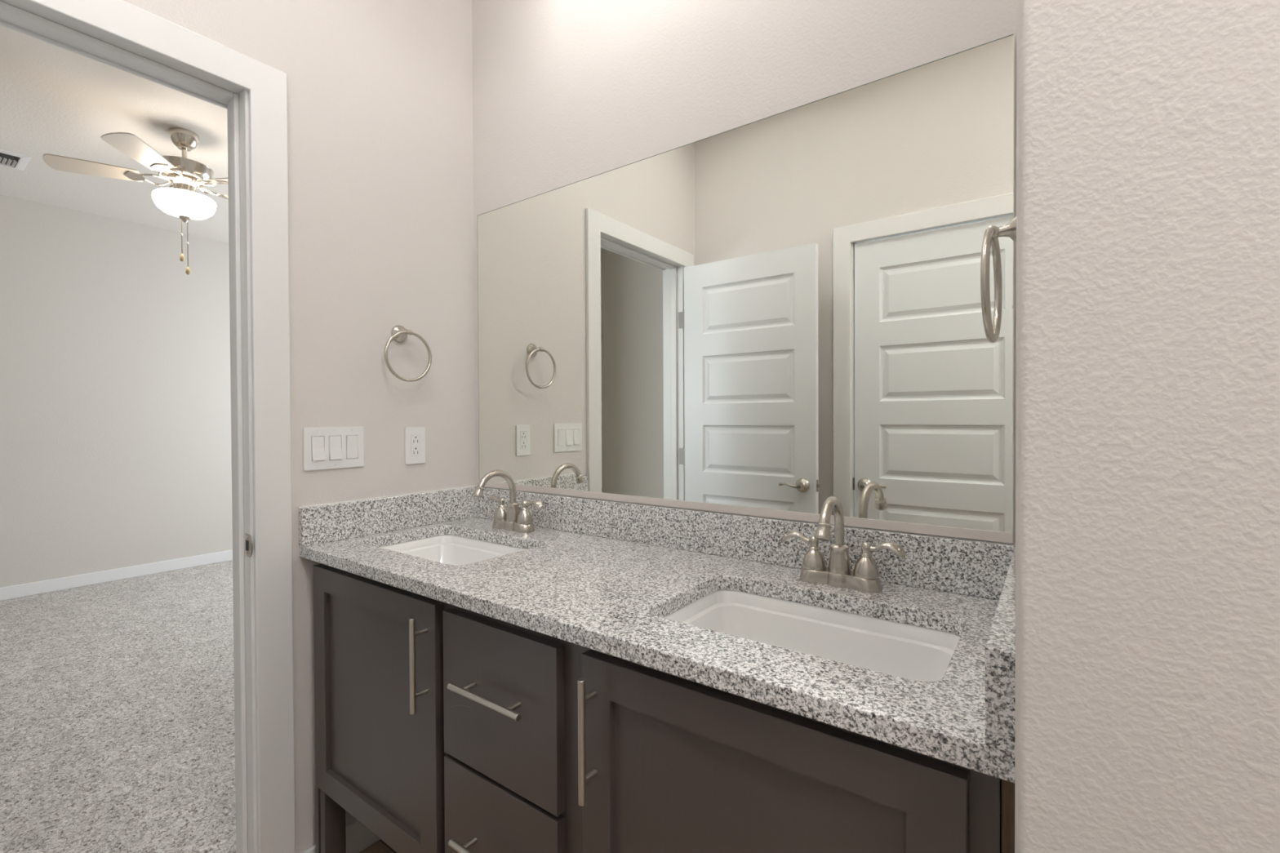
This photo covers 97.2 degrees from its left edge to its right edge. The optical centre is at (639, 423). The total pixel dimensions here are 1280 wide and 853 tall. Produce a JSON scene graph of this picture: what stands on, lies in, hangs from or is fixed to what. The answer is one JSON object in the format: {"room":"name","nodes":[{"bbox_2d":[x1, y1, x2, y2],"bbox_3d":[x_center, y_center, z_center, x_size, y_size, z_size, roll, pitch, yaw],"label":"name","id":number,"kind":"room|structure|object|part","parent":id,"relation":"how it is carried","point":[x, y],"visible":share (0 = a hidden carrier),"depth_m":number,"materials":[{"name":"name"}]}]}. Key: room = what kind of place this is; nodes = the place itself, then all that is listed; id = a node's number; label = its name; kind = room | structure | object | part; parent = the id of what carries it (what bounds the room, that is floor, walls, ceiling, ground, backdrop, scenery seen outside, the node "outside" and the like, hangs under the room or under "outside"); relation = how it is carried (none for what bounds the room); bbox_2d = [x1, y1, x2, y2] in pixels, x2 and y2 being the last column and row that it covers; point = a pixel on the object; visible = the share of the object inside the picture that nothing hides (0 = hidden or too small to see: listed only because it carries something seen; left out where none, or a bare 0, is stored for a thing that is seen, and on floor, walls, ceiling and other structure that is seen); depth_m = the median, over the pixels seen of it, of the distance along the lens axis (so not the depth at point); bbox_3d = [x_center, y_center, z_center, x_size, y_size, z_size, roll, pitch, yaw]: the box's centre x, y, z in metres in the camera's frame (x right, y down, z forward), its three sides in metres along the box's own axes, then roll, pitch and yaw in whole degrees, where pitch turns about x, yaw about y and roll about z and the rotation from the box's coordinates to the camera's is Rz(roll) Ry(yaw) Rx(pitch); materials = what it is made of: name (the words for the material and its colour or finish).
{"room":"bathroom","nodes":[
{"label":"bathroom","id":0,"kind":"room"},
{"bbox_2d":[0,25,228,242],"bbox_3d":[-2.539,-1.626,3.036,4.215,0.100,5.350,0,1,36],"label":"ceiling","id":1,"kind":"structure","parent":0,"point":[55,100],"depth_m":3.00,"materials":[{"name":"white paint"}]},
{"bbox_2d":[0,148,31,170],"bbox_3d":[-3.821,-1.568,3.275,0.305,0.010,0.358,0,1,36],"label":"ceiling vent","id":2,"kind":"object","parent":1,"relation":"in","point":[7,158],"visible":1,"depth_m":3.36,"materials":[{"name":"white metal"}]},
{"bbox_2d":[42,127,228,275],"bbox_3d":[-2.492,-1.193,3.098,1.037,0.768,1.052,0,1,36],"label":"ceiling fan","id":3,"kind":"object","parent":1,"relation":"hanging from","point":[186,175],"visible":1,"depth_m":2.97,"materials":[{"name":"silver metal"}]},
{"bbox_3d":[-2.797,-1.303,2.886,0.365,0.033,0.129,-1,1,-30],"label":"blade","id":4,"kind":"part","parent":3,"relation":"part of","materials":[{"name":"beige wood"}]},
{"bbox_3d":[-2.403,-1.303,2.709,0.129,0.033,0.365,0,1,-12],"label":"blade","id":5,"kind":"part","parent":3,"relation":"part of","materials":[{"name":"beige wood"}]},
{"bbox_3d":[-2.496,-1.022,3.072,0.008,0.195,0.008,0,1,36],"label":"pull chain","id":6,"kind":"part","parent":3,"relation":"part of","materials":[{"name":"silver metal"}]},
{"bbox_3d":[-2.477,-1.179,3.070,0.275,0.108,0.275,0,1,36],"label":"lamp shade","id":7,"kind":"part","parent":3,"relation":"part of","materials":[{"name":"white glass"}]},
{"bbox_3d":[-2.464,-0.975,3.072,0.008,0.245,0.008,0,1,36],"label":"pull chain","id":8,"kind":"part","parent":3,"relation":"part of","materials":[{"name":"silver metal"}]},
{"bbox_3d":[-2.113,-1.308,3.029,0.365,0.033,0.129,0,1,6],"label":"blade","id":9,"kind":"part","parent":3,"relation":"part of","materials":[{"name":"beige wood"}]},
{"bbox_2d":[0,194,232,587],"bbox_3d":[-4.191,-0.178,4.268,0.100,2.807,5.350,0,1,36],"label":"wall","id":10,"kind":"structure","parent":0,"point":[115,388],"depth_m":4.33,"materials":[{"name":"grey paint"}]},
{"bbox_2d":[0,550,232,600],"bbox_3d":[-4.139,1.175,4.248,0.014,0.090,5.150,0,1,36],"label":"baseboard","id":11,"kind":"structure","parent":10,"relation":"attached to","point":[90,579],"depth_m":4.33,"materials":[{"name":"white paint"}]},
{"bbox_2d":[0,560,396,852],"bbox_3d":[-0.986,1.283,1.936,7.835,0.106,5.150,0,1,36],"label":"floor","id":12,"kind":"structure","parent":0,"point":[117,726],"depth_m":2.35,"materials":[{"name":"beige carpet"}]},
{"bbox_2d":[313,563,1014,852],"bbox_3d":[-0.095,0.797,1.242,1.561,0.884,0.577,0,1,36],"label":"vanity cabinet","id":13,"kind":"object","parent":12,"relation":"on","point":[441,726],"visible":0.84,"depth_m":0.97,"materials":[{"name":"brown wood"}]},
{"bbox_3d":[-0.825,1.101,1.504,0.054,0.276,0.053,0,1,36],"label":"leg","id":14,"kind":"part","parent":13,"relation":"part of","materials":[{"name":"brown wood"}]},
{"bbox_3d":[-0.638,0.670,1.340,0.544,0.587,0.019,0,1,36],"label":"cabinet door","id":15,"kind":"part","parent":13,"relation":"part of","materials":[{"name":"brown wood"}]},
{"bbox_3d":[-0.461,0.500,1.172,0.012,0.196,0.038,0,1,36],"label":"bar pull","id":16,"kind":"part","parent":13,"relation":"part of","materials":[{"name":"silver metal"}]},
{"bbox_3d":[-0.279,0.811,1.044,0.196,0.012,0.038,0,1,36],"label":"bar pull","id":17,"kind":"part","parent":13,"relation":"part of","materials":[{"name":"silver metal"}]},
{"bbox_3d":[-0.281,0.507,1.040,0.196,0.012,0.038,0,1,36],"label":"bar pull","id":18,"kind":"part","parent":13,"relation":"part of","materials":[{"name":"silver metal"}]},
{"bbox_3d":[-0.267,0.528,1.066,0.323,0.290,0.019,0,1,36],"label":"drawer","id":19,"kind":"part","parent":13,"relation":"part of","materials":[{"name":"brown wood"}]},
{"bbox_3d":[-0.265,0.824,1.069,0.323,0.281,0.019,0,1,36],"label":"drawer","id":20,"kind":"part","parent":13,"relation":"part of","materials":[{"name":"brown wood"}]},
{"bbox_3d":[-0.084,0.500,0.896,0.012,0.196,0.038,0,1,36],"label":"bar pull","id":21,"kind":"part","parent":13,"relation":"part of","materials":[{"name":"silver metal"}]},
{"bbox_2d":[297,485,1015,783],"bbox_3d":[-0.099,0.288,1.258,1.590,0.133,0.570,0,1,36],"label":"countertop","id":22,"kind":"structure","parent":13,"relation":"on","point":[602,575],"depth_m":1.08,"materials":[{"name":"grey stone"}]},
{"bbox_2d":[378,534,525,564],"bbox_3d":[-0.512,0.428,1.535,0.504,0.147,0.336,0,1,36],"label":"sink","id":23,"kind":"object","parent":22,"relation":"in","point":[450,549],"visible":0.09,"depth_m":1.71,"materials":[{"name":"white ceramic"}]},
{"bbox_2d":[472,470,542,533],"bbox_3d":[-0.402,0.229,1.704,0.197,0.184,0.194,0,1,-15],"label":"faucet","id":24,"kind":"object","parent":22,"relation":"on","point":[510,518],"visible":1,"depth_m":1.68,"materials":[{"name":"silver metal"}]},
{"bbox_3d":[-0.455,0.239,1.761,0.066,0.026,0.017,0,1,36],"label":"lever","id":25,"kind":"part","parent":24,"relation":"part of","materials":[{"name":"silver metal"}]},
{"bbox_3d":[-0.426,0.263,1.738,0.048,0.065,0.048,0,1,36],"label":"handle","id":26,"kind":"part","parent":24,"relation":"part of","materials":[{"name":"silver metal"}]},
{"bbox_3d":[-0.384,0.268,1.708,0.044,0.056,0.044,0,1,36],"label":"spout","id":27,"kind":"part","parent":24,"relation":"part of","materials":[{"name":"silver metal"}]},
{"bbox_3d":[-0.384,0.308,1.708,0.162,0.026,0.056,0,1,36],"label":"plate","id":28,"kind":"part","parent":24,"relation":"part of","materials":[{"name":"silver metal"}]},
{"bbox_3d":[-0.343,0.263,1.677,0.048,0.065,0.048,0,1,36],"label":"handle","id":29,"kind":"part","parent":24,"relation":"part of","materials":[{"name":"silver metal"}]},
{"bbox_3d":[-0.312,0.239,1.657,0.066,0.026,0.017,0,1,36],"label":"lever","id":30,"kind":"part","parent":24,"relation":"part of","materials":[{"name":"silver metal"}]},
{"bbox_2d":[663,589,959,681],"bbox_3d":[0.274,0.430,0.958,0.504,0.147,0.336,0,1,36],"label":"sink","id":31,"kind":"object","parent":22,"relation":"in","point":[904,651],"visible":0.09,"depth_m":1.06,"materials":[{"name":"white ceramic"}]},
{"bbox_2d":[781,496,906,593],"bbox_3d":[0.403,0.232,1.115,0.188,0.184,0.202,0,1,-5],"label":"faucet","id":32,"kind":"object","parent":22,"relation":"on","point":[864,578],"visible":1,"depth_m":1.11,"materials":[{"name":"silver metal"}]},
{"bbox_3d":[0.330,0.241,1.185,0.066,0.026,0.017,0,1,36],"label":"lever","id":33,"kind":"part","parent":32,"relation":"part of","materials":[{"name":"silver metal"}]},
{"bbox_3d":[0.359,0.265,1.162,0.048,0.065,0.048,0,1,36],"label":"handle","id":34,"kind":"part","parent":32,"relation":"part of","materials":[{"name":"silver metal"}]},
{"bbox_3d":[0.401,0.271,1.132,0.044,0.056,0.044,0,1,36],"label":"spout","id":35,"kind":"part","parent":32,"relation":"part of","materials":[{"name":"silver metal"}]},
{"bbox_3d":[0.401,0.311,1.132,0.162,0.026,0.056,0,1,36],"label":"plate","id":36,"kind":"part","parent":32,"relation":"part of","materials":[{"name":"silver metal"}]},
{"bbox_3d":[0.442,0.265,1.101,0.048,0.065,0.048,0,1,36],"label":"handle","id":37,"kind":"part","parent":32,"relation":"part of","materials":[{"name":"silver metal"}]},
{"bbox_3d":[0.473,0.241,1.081,0.066,0.026,0.017,0,1,36],"label":"lever","id":38,"kind":"part","parent":32,"relation":"part of","materials":[{"name":"silver metal"}]},
{"bbox_3d":[0.133,0.673,0.775,0.552,0.586,0.019,0,1,36],"label":"cabinet door","id":39,"kind":"part","parent":13,"relation":"part of","materials":[{"name":"brown wood"}]},
{"bbox_2d":[123,0,475,852],"bbox_3d":[-1.069,-0.162,1.382,0.120,2.807,1.510,0,1,36],"label":"wall","id":40,"kind":"structure","parent":0,"point":[380,92],"depth_m":1.65,"materials":[{"name":"grey paint"}]},
{"bbox_2d":[0,0,295,852],"bbox_3d":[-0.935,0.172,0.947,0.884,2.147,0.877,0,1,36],"label":"door frame","id":41,"kind":"structure","parent":40,"relation":"in","point":[122,35],"depth_m":1.42,"materials":[{"name":"white paint"}]},
{"bbox_3d":[-1.285,0.171,1.203,0.016,2.147,0.877,0,1,36],"label":"casing","id":42,"kind":"part","parent":41,"relation":"part of","materials":[{"name":"white paint"}]},
{"bbox_3d":[-0.982,0.307,1.415,0.042,0.057,0.003,0,1,35],"label":"strike plate","id":43,"kind":"part","parent":41,"relation":"part of","materials":[{"name":"silver metal"}]},
{"bbox_2d":[302,426,364,471],"bbox_3d":[-0.849,0.069,1.570,0.011,0.116,0.162,0,1,36],"label":"light switch","id":44,"kind":"object","parent":40,"relation":"attached to","point":[335,446],"visible":1,"depth_m":1.56,"materials":[{"name":"white plastic"}]},
{"bbox_2d":[302,820,380,852],"bbox_3d":[-0.738,1.191,1.727,0.012,0.092,0.592,0,1,36],"label":"baseboard","id":45,"kind":"structure","parent":40,"relation":"attached to","point":[359,837],"depth_m":1.62,"materials":[{"name":"white paint"}]},
{"bbox_2d":[383,324,431,382],"bbox_3d":[-0.714,-0.212,1.712,0.060,0.176,0.154,0,1,36],"label":"towel ring","id":46,"kind":"object","parent":40,"relation":"attached to","point":[399,333],"visible":1,"depth_m":1.71,"materials":[{"name":"silver metal"}]},
{"bbox_2d":[404,426,425,464],"bbox_3d":[-0.705,0.070,1.770,0.006,0.116,0.068,0,1,36],"label":"wall outlet","id":47,"kind":"object","parent":40,"relation":"attached to","point":[415,437],"visible":1,"depth_m":1.77,"materials":[{"name":"white plastic"}]},
{"bbox_2d":[410,435,420,456],"bbox_3d":[-0.705,0.070,1.770,0.006,0.066,0.033,0,1,36],"label":"receptacle","id":48,"kind":"object","parent":47,"relation":"attached to","point":[415,439],"depth_m":1.77,"materials":[{"name":"white plastic"}]},
{"bbox_2d":[471,0,1017,543],"bbox_3d":[0.899,-0.166,0.937,3.820,2.807,0.100,0,1,36],"label":"wall","id":49,"kind":"structure","parent":0,"point":[565,92],"depth_m":1.49,"materials":[{"name":"grey paint"}]},
{"bbox_2d":[474,487,1015,599],"bbox_3d":[0.061,0.271,1.479,1.538,0.101,0.024,0,1,36],"label":"backsplash","id":50,"kind":"structure","parent":49,"relation":"attached to","point":[977,568],"depth_m":1.30,"materials":[{"name":"grey stone"}]},
{"bbox_2d":[477,33,1014,543],"bbox_3d":[0.064,-0.245,1.480,1.532,0.926,0.009,0,1,36],"label":"wall mirror","id":51,"kind":"object","parent":49,"relation":"attached to","point":[779,315],"visible":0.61,"depth_m":1.29,"materials":[{"name":"clear glass"}]},
{"bbox_2d":[1014,0,1279,852],"bbox_3d":[1.331,-0.160,0.162,2.008,2.807,0.640,0,1,36],"label":"wall","id":52,"kind":"structure","parent":0,"point":[1148,397],"depth_m":0.45,"materials":[{"name":"grey paint"}]},
{"bbox_2d":[980,215,1016,342],"bbox_3d":[0.494,-0.198,0.762,0.049,0.176,0.154,0,1,36],"label":"towel ring","id":53,"kind":"object","parent":52,"relation":"attached to","point":[990,239],"visible":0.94,"depth_m":0.75,"materials":[{"name":"silver metal"}]}
]}

